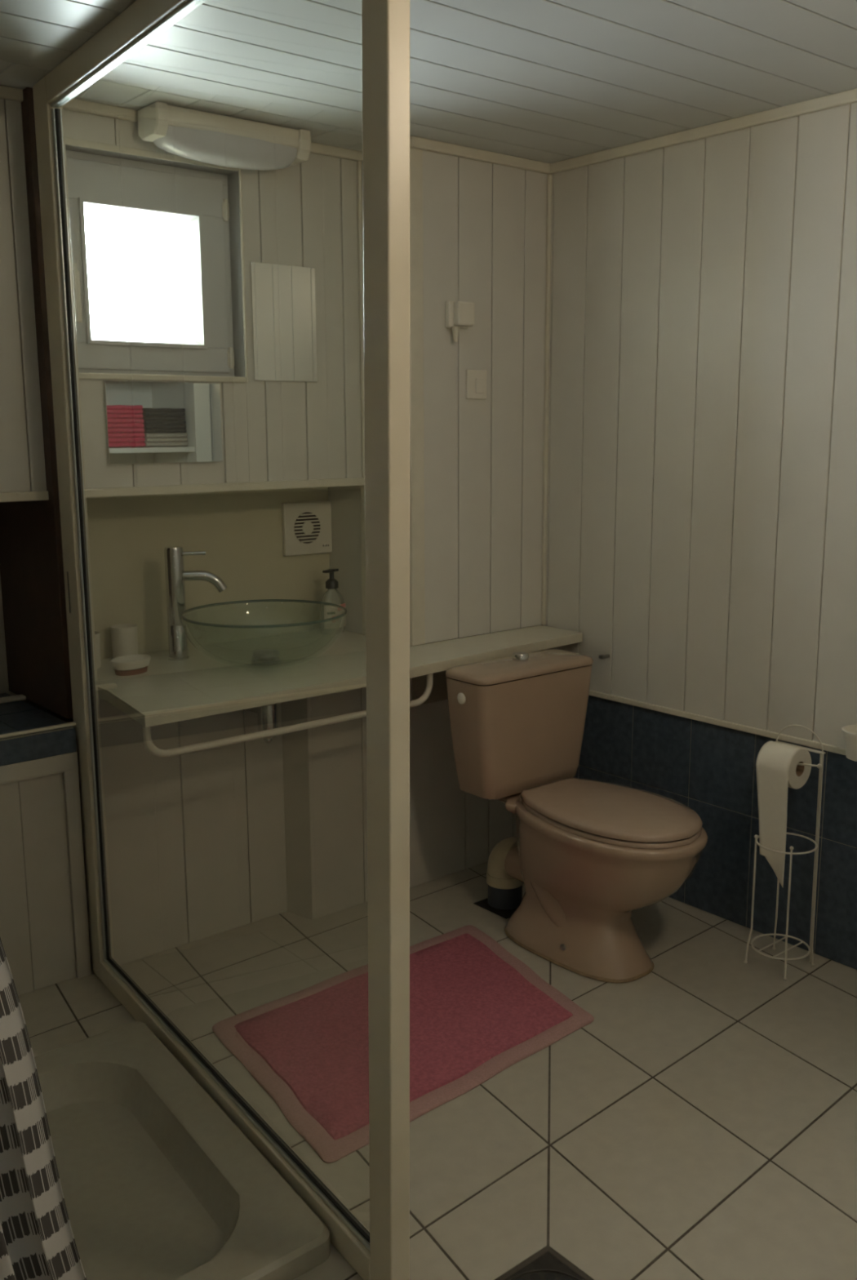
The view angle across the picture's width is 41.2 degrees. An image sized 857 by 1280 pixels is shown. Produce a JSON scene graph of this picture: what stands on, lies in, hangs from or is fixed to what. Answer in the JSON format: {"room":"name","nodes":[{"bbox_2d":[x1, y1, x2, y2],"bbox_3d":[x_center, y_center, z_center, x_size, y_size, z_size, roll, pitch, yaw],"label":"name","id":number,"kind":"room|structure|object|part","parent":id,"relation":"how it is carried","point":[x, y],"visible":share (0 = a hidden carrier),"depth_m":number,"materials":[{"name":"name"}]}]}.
{"room":"bathroom","nodes":[
{"label":"bathroom","id":0,"kind":"room"},
{"bbox_2d":[0,573,16,695],"bbox_3d":[-1.913,0.005,2.894,1.699,0.740,0.059,-9,14,-39],"label":"wall","id":1,"kind":"structure","parent":0,"point":[4,685],"depth_m":3.41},
{"bbox_2d":[0,693,76,766],"bbox_3d":[-1.740,0.336,2.723,1.670,0.111,0.512,-9,14,-39],"label":"tiled ledge","id":2,"kind":"object","parent":1,"relation":"attached to","point":[28,732],"depth_m":3.02,"materials":[{"name":"blue tile"}]},
{"bbox_3d":[-1.249,0.177,3.287,0.170,0.012,0.035,-9,14,-39],"label":"razor handle","id":3,"kind":"part","parent":2,"relation":"part of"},
{"bbox_2d":[0,97,46,493],"bbox_3d":[-1.799,-0.812,2.578,1.675,0.991,0.458,-9,14,-39],"label":"door","id":4,"kind":"structure","parent":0,"point":[22,457],"depth_m":2.91,"materials":[{"name":"white plastic"}]},
{"bbox_2d":[0,84,23,102],"bbox_3d":[-1.649,-1.252,2.309,1.675,0.028,0.018,-9,14,-39],"label":"trim","id":5,"kind":"structure","parent":4,"relation":"attached to","point":[10,93],"depth_m":2.81,"materials":[{"name":"beige wood"}]},
{"bbox_2d":[0,490,48,502],"bbox_3d":[-1.780,-0.310,2.651,1.673,0.024,0.430,-9,14,-39],"label":"trim","id":6,"kind":"structure","parent":4,"relation":"attached to","point":[43,495],"depth_m":2.97,"materials":[{"name":"white wood"}]},
{"bbox_2d":[0,87,73,719],"bbox_3d":[-1.118,-0.604,3.123,0.020,1.602,0.444,-9,14,-39],"label":"board","id":7,"kind":"object","parent":4,"relation":"attached to","point":[32,563],"visible":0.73,"depth_m":3.11,"materials":[{"name":"brown wood"}]},
{"bbox_2d":[86,487,330,659],"bbox_3d":[-0.737,-0.212,3.593,1.037,0.577,0.050,-9,14,-39],"label":"backsplash","id":8,"kind":"structure","parent":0,"point":[240,533],"depth_m":3.59,"materials":[{"name":"beige paint"}]},
{"bbox_2d":[281,500,332,555],"bbox_3d":[-0.402,-0.373,3.798,0.188,0.174,0.024,-9,14,-39],"label":"fan","id":9,"kind":"object","parent":8,"relation":"attached to","point":[306,526],"visible":1,"depth_m":3.79,"materials":[{"name":"white plastic"}]},
{"bbox_2d":[22,109,547,964],"bbox_3d":[-1.101,-0.271,3.162,3.450,2.376,0.780,-9,14,-39],"label":"wall","id":10,"kind":"structure","parent":0,"point":[202,844],"depth_m":3.50,"materials":[{"name":"beige wood"}]},
{"bbox_2d":[66,150,234,376],"bbox_3d":[-0.812,-1.028,3.170,0.588,0.576,0.106,-9,14,-39],"label":"window","id":11,"kind":"structure","parent":10,"relation":"in","point":[199,199],"depth_m":3.20,"materials":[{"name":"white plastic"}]},
{"bbox_3d":[-0.940,-0.924,3.033,0.025,0.155,0.033,-9,14,-39],"label":"handle","id":12,"kind":"part","parent":11,"relation":"part of","materials":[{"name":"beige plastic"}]},
{"bbox_2d":[65,137,238,171],"bbox_3d":[-0.765,-1.305,3.055,0.584,0.017,0.008,-9,14,-39],"label":"trim","id":13,"kind":"structure","parent":10,"relation":"attached to","point":[70,141],"depth_m":3.04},
{"bbox_2d":[79,372,245,382],"bbox_3d":[-0.762,-0.728,3.163,0.584,0.017,0.008,-9,14,-39],"label":"trim","id":14,"kind":"structure","parent":10,"relation":"attached to","point":[84,375],"depth_m":3.17,"materials":[{"name":"beige wood"}]},
{"bbox_2d":[104,381,222,464],"bbox_3d":[-0.737,-0.609,3.197,0.350,0.222,0.005,-9,14,-39],"label":"mirror","id":15,"kind":"object","parent":10,"relation":"attached to","point":[148,422],"visible":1,"depth_m":3.19,"materials":[{"name":"clear glass"}]},
{"bbox_2d":[62,98,362,161],"bbox_3d":[-0.596,-1.419,3.171,1.017,0.028,0.018,-9,14,-39],"label":"trim","id":16,"kind":"structure","parent":10,"relation":"attached to","point":[74,104],"depth_m":2.99,"materials":[{"name":"beige wood"}]},
{"bbox_2d":[137,101,311,170],"bbox_3d":[-0.554,-1.365,3.133,0.478,0.116,0.122,-9,14,-39],"label":"wall light","id":17,"kind":"object","parent":10,"relation":"attached to","point":[202,136],"visible":1,"depth_m":3.08,"materials":[{"name":"beige plastic"}]},
{"bbox_2d":[153,125,297,170],"bbox_3d":[-0.557,-1.343,3.139,0.436,0.070,0.114,-9,14,-39],"label":"diffuser","id":18,"kind":"object","parent":17,"relation":"attached to","point":[219,145],"depth_m":3.09,"materials":[{"name":"grey plastic"}]},
{"bbox_2d":[85,477,364,497],"bbox_3d":[-0.659,-0.464,3.434,1.019,0.025,0.220,-9,14,-39],"label":"trim","id":19,"kind":"structure","parent":10,"relation":"attached to","point":[309,483],"depth_m":3.33,"materials":[{"name":"white wood"}]},
{"bbox_2d":[239,168,248,382],"bbox_3d":[-0.534,-1.053,3.298,0.008,0.604,0.006,-9,14,-39],"label":"trim","id":20,"kind":"structure","parent":10,"relation":"attached to","point":[240,170],"depth_m":3.29,"materials":[{"name":"beige wood"}]},
{"bbox_2d":[244,703,277,743],"bbox_3d":[-0.493,0.194,3.336,0.057,0.209,0.134,-9,14,-39],"label":"trap","id":21,"kind":"object","parent":10,"relation":"attached to","point":[267,714],"visible":0.38,"depth_m":3.29,"materials":[{"name":"silver metal"}]},
{"bbox_2d":[250,261,317,382],"bbox_3d":[-0.430,-0.946,3.406,0.224,0.336,0.005,-9,14,-39],"label":"mirror","id":22,"kind":"object","parent":10,"relation":"attached to","point":[283,297],"visible":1,"depth_m":3.40,"materials":[{"name":"clear glass"}]},
{"bbox_2d":[97,625,582,727],"bbox_3d":[-0.290,0.048,3.514,1.610,0.030,0.711,-9,14,-39],"label":"countertop","id":23,"kind":"structure","parent":10,"relation":"on","point":[198,686],"depth_m":3.25,"materials":[{"name":"white laminate"}]},
{"bbox_2d":[94,631,101,668],"bbox_3d":[-0.981,0.031,3.272,0.077,0.101,0.077,-9,14,-39],"label":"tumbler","id":24,"kind":"object","parent":23,"relation":"on","point":[97,638],"visible":0.25,"depth_m":3.26,"materials":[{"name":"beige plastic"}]},
{"bbox_2d":[111,623,137,658],"bbox_3d":[-0.903,0.009,3.387,0.077,0.101,0.077,-9,14,-39],"label":"tumbler","id":25,"kind":"object","parent":23,"relation":"on","point":[124,637],"visible":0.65,"depth_m":3.36,"materials":[{"name":"white ceramic"}]},
{"bbox_2d":[111,654,151,675],"bbox_3d":[-0.839,0.071,3.215,0.093,0.041,0.124,6,12,30],"label":"soap dish","id":26,"kind":"object","parent":23,"relation":"on","point":[130,664],"visible":1,"depth_m":3.18,"materials":[{"name":"white ceramic"}]},
{"bbox_3d":[-0.839,0.085,3.217,0.075,0.014,0.104,6,12,30],"label":"dish","id":27,"kind":"part","parent":26,"relation":"part of","materials":[{"name":"white ceramic"}]},
{"bbox_2d":[164,546,226,660],"bbox_3d":[-0.691,-0.112,3.394,0.181,0.334,0.062,-3,11,-16],"label":"mixer tap","id":28,"kind":"object","parent":23,"relation":"on","point":[175,575],"visible":0.99,"depth_m":3.36,"materials":[{"name":"silver metal"}]},
{"bbox_3d":[-0.693,-0.255,3.359,0.072,0.012,0.012,-2,11,-9],"label":"lever","id":29,"kind":"part","parent":28,"relation":"part of","materials":[{"name":"silver metal"}]},
{"bbox_3d":[-0.664,-0.173,3.380,0.131,0.067,0.030,-2,11,-9],"label":"spout","id":30,"kind":"part","parent":28,"relation":"part of","materials":[{"name":"silver metal"}]},
{"bbox_2d":[180,599,346,669],"bbox_3d":[-0.473,-0.006,3.305,0.476,0.156,0.476,-9,14,-39],"label":"vessel basin","id":31,"kind":"object","parent":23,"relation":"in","point":[265,655],"visible":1,"depth_m":3.28,"materials":[{"name":"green glass"}]},
{"bbox_2d":[142,673,432,757],"bbox_3d":[-0.343,0.195,3.090,0.929,0.100,0.021,-9,14,-39],"label":"towel bar","id":32,"kind":"object","parent":23,"relation":"attached to","point":[148,741],"visible":0.94,"depth_m":3.00,"materials":[{"name":"white metal"}]},
{"bbox_2d":[319,568,346,635],"bbox_3d":[-0.319,-0.129,3.789,0.072,0.217,0.114,6,12,30],"label":"soap dispenser","id":33,"kind":"object","parent":23,"relation":"on","point":[330,611],"visible":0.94,"depth_m":3.76,"materials":[{"name":"beige"}]},
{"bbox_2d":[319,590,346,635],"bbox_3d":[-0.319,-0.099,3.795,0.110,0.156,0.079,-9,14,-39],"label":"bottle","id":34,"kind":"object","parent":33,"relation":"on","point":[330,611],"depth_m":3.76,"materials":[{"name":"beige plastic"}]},
{"bbox_2d":[356,160,364,477],"bbox_3d":[-0.209,-0.995,3.579,0.014,0.963,0.014,-9,14,-39],"label":"trim","id":35,"kind":"structure","parent":10,"relation":"attached to","point":[359,166],"depth_m":3.56,"materials":[{"name":"beige wood"}]},
{"bbox_2d":[409,147,425,645],"bbox_3d":[-0.039,-0.719,3.467,0.053,1.494,0.018,-9,14,-39],"label":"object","id":36,"kind":"structure","parent":10,"relation":"attached to","point":[417,602],"depth_m":3.46,"materials":[{"name":"beige wood"}]},
{"bbox_2d":[445,300,474,342],"bbox_3d":[0.097,-0.978,3.500,0.084,0.122,0.046,-9,14,-39],"label":"wall hook","id":37,"kind":"object","parent":10,"relation":"attached to","point":[459,314],"visible":1,"depth_m":3.48,"materials":[{"name":"beige plastic"}]},
{"bbox_2d":[466,369,486,399],"bbox_3d":[0.152,-0.807,3.600,0.084,0.090,0.014,-9,14,-39],"label":"light switch","id":38,"kind":"object","parent":10,"relation":"attached to","point":[476,380],"visible":1,"depth_m":3.59,"materials":[{"name":"beige plastic"}]},
{"bbox_2d":[409,135,550,173],"bbox_3d":[0.165,-1.480,3.483,0.572,0.030,0.020,-9,14,-39],"label":"trim","id":39,"kind":"structure","parent":10,"relation":"attached to","point":[419,143],"depth_m":3.46,"materials":[{"name":"beige wood"}]},
{"bbox_2d":[541,173,551,625],"bbox_3d":[0.395,-0.777,3.811,0.014,1.476,0.014,-9,14,-39],"label":"trim","id":40,"kind":"structure","parent":10,"relation":"attached to","point":[549,176],"depth_m":3.80,"materials":[{"name":"beige wood"}]},
{"bbox_2d":[328,160,363,634],"bbox_3d":[-0.195,-0.756,3.635,0.020,1.506,0.470,-9,14,-39],"label":"wall","id":41,"kind":"structure","parent":0,"point":[345,556],"depth_m":3.80,"materials":[{"name":"white plastic"}]},
{"bbox_2d":[360,485,365,635],"bbox_3d":[-0.209,-0.258,3.724,0.010,0.493,0.024,-9,14,-39],"label":"trim","id":42,"kind":"structure","parent":41,"relation":"attached to","point":[362,487],"depth_m":3.72,"materials":[{"name":"white wood"}]},
{"bbox_2d":[0,0,856,163],"bbox_3d":[0.059,-1.173,1.609,3.400,0.060,4.200,-9,14,-39],"label":"ceiling","id":43,"kind":"structure","parent":0,"point":[544,81],"depth_m":2.64,"materials":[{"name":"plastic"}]},
{"bbox_3d":[-0.929,-0.862,0.895,0.908,0.278,0.024,-9,14,-39],"label":"rail","id":44,"kind":"object","parent":43,"relation":"attached to","visible":0},
{"bbox_2d":[0,937,86,1279],"bbox_3d":[-0.756,0.144,1.229,0.749,1.831,0.053,-9,14,-39],"label":"shower curtain","id":45,"kind":"object","parent":44,"relation":"hanging from","point":[37,1242],"visible":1,"depth_m":1.52,"materials":[{"name":"multicoloured fabric"}]},
{"bbox_2d":[17,862,856,1279],"bbox_3d":[-0.054,1.161,2.160,3.450,0.080,4.629,-9,14,-39],"label":"floor","id":46,"kind":"structure","parent":0,"point":[702,1125],"depth_m":2.56,"materials":[{"name":"tile"}]},
{"bbox_2d":[0,751,91,995],"bbox_3d":[-1.590,0.716,2.609,1.663,0.644,0.030,-9,14,-39],"label":"door","id":47,"kind":"structure","parent":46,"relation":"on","point":[44,931],"depth_m":3.06,"materials":[{"name":"white wood"}]},
{"bbox_2d":[34,1022,330,1279],"bbox_3d":[-0.782,1.109,2.201,0.957,0.086,0.947,-9,14,-39],"label":"shower tray","id":48,"kind":"object","parent":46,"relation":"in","point":[158,1182],"visible":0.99,"depth_m":2.32,"materials":[{"name":"ceramic"}]},
{"bbox_2d":[32,0,409,1279],"bbox_3d":[-0.493,-0.103,2.392,0.060,2.324,1.568,-8,13,-34],"label":"shower door frame","id":49,"kind":"structure","parent":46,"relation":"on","point":[382,1252],"depth_m":1.91,"materials":[{"name":"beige metal"}]},
{"bbox_3d":[-0.498,-1.212,2.168,0.040,0.062,1.389,-8,13,-34],"label":"rail","id":50,"kind":"part","parent":49,"relation":"part of","materials":[{"name":"metal"}]},
{"bbox_3d":[-0.487,1.014,2.585,0.039,0.058,1.391,-8,13,-34],"label":"rail","id":51,"kind":"part","parent":49,"relation":"part of","materials":[{"name":"white metal"}]},
{"bbox_3d":[-0.064,0.002,1.790,0.059,2.312,0.075,-8,13,-34],"label":"post","id":52,"kind":"part","parent":49,"relation":"part of","materials":[{"name":"white metal"}]},
{"bbox_2d":[212,924,594,1163],"bbox_3d":[-0.040,0.972,2.914,0.992,0.014,0.667,-9,14,-39],"label":"bath mat","id":53,"kind":"object","parent":46,"relation":"on","point":[477,1011],"visible":0.95,"depth_m":2.84,"materials":[{"name":"pink fabric"}]},
{"bbox_2d":[473,836,523,919],"bbox_3d":[0.245,0.728,3.604,0.140,0.237,0.152,-9,14,-39],"label":"pipe","id":54,"kind":"object","parent":46,"relation":"on","point":[504,891],"visible":0.52,"depth_m":3.58,"materials":[{"name":"beige plastic"}]},
{"bbox_2d":[495,1246,592,1279],"bbox_3d":[0.207,1.153,1.967,0.216,0.005,0.216,-9,14,-39],"label":"floor drain","id":55,"kind":"object","parent":46,"relation":"on","point":[546,1264],"visible":1,"depth_m":2.06,"materials":[{"name":"grey metal"}]},
{"bbox_2d":[445,648,707,982],"bbox_3d":[0.462,0.486,3.281,0.482,0.828,0.752,-9,14,-39],"label":"toilet","id":56,"kind":"object","parent":46,"relation":"on","point":[588,855],"visible":1,"depth_m":3.25,"materials":[{"name":"beige ceramic"}]},
{"bbox_3d":[0.279,0.270,3.463,0.472,0.361,0.180,-9,14,-39],"label":"tank","id":57,"kind":"part","parent":56,"relation":"part of","materials":[{"name":"beige ceramic"}]},
{"bbox_3d":[0.279,0.076,3.425,0.482,0.029,0.187,-9,14,-39],"label":"tank lid","id":58,"kind":"part","parent":56,"relation":"part of","materials":[{"name":"beige ceramic"}]},
{"bbox_3d":[0.519,0.496,3.210,0.356,0.014,0.533,-9,14,-39],"label":"seat","id":59,"kind":"part","parent":56,"relation":"part of","materials":[{"name":"beige plastic"}]},
{"bbox_3d":[0.518,0.472,3.207,0.362,0.029,0.539,-9,14,-39],"label":"seat lid","id":60,"kind":"part","parent":56,"relation":"part of","materials":[{"name":"beige plastic"}]},
{"bbox_2d":[743,724,825,980],"bbox_3d":[0.990,0.581,3.153,0.166,0.684,0.194,-9,14,-39],"label":"stand","id":61,"kind":"object","parent":46,"relation":"on","point":[820,766],"visible":0.88,"depth_m":3.16,"materials":[{"name":"white metal"}]},
{"bbox_3d":[0.903,0.728,3.190,0.022,0.384,0.011,1,11,7],"label":"leg","id":62,"kind":"part","parent":61,"relation":"part of","materials":[{"name":"white metal"}]},
{"bbox_3d":[1.001,0.713,3.268,0.011,0.384,0.022,1,11,5],"label":"leg","id":63,"kind":"part","parent":61,"relation":"part of","materials":[{"name":"white metal"}]},
{"bbox_2d":[755,740,811,887],"bbox_3d":[0.972,0.478,3.139,0.114,0.392,0.100,-9,14,-39],"label":"toilet roll","id":64,"kind":"object","parent":61,"relation":"hanging from","point":[777,768],"visible":0.99,"depth_m":3.10,"materials":[{"name":"paper"}]},
{"bbox_3d":[0.978,0.745,3.097,0.011,0.384,0.022,1,11,6],"label":"leg","id":65,"kind":"part","parent":61,"relation":"part of","materials":[{"name":"white metal"}]},
{"bbox_3d":[0.981,0.321,3.110,0.068,0.033,0.205,-4,11,-19],"label":"roll arm","id":66,"kind":"part","parent":61,"relation":"part of","materials":[{"name":"white metal"}]},
{"bbox_2d":[543,102,856,969],"bbox_3d":[1.537,-0.158,2.625,0.100,2.326,3.560,-9,14,-39],"label":"wall","id":67,"kind":"structure","parent":0,"point":[702,514],"depth_m":3.35,"materials":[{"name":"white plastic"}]},
{"bbox_2d":[599,653,609,659],"bbox_3d":[0.576,0.054,3.729,0.040,0.013,0.016,-9,14,-39],"label":"valve","id":68,"kind":"object","parent":67,"relation":"attached to","point":[601,656],"visible":1,"depth_m":3.72,"materials":[{"name":"silver metal"}]},
{"bbox_2d":[547,88,856,174],"bbox_3d":[1.505,-1.274,2.353,0.020,0.030,3.500,-9,14,-39],"label":"trim","id":69,"kind":"structure","parent":67,"relation":"attached to","point":[850,96],"depth_m":3.18,"materials":[{"name":"beige wood"}]},
{"bbox_2d":[588,689,845,755],"bbox_3d":[1.580,0.400,2.605,0.019,0.018,3.320,-9,14,-39],"label":"trim","id":70,"kind":"structure","parent":67,"relation":"attached to","point":[811,744],"depth_m":3.42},
{"bbox_2d":[841,724,856,761],"bbox_3d":[1.154,0.278,3.027,0.112,0.081,0.112,-9,14,-39],"label":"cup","id":71,"kind":"object","parent":67,"relation":"attached to","point":[850,732],"visible":1,"depth_m":3.01,"materials":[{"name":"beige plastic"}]}
]}

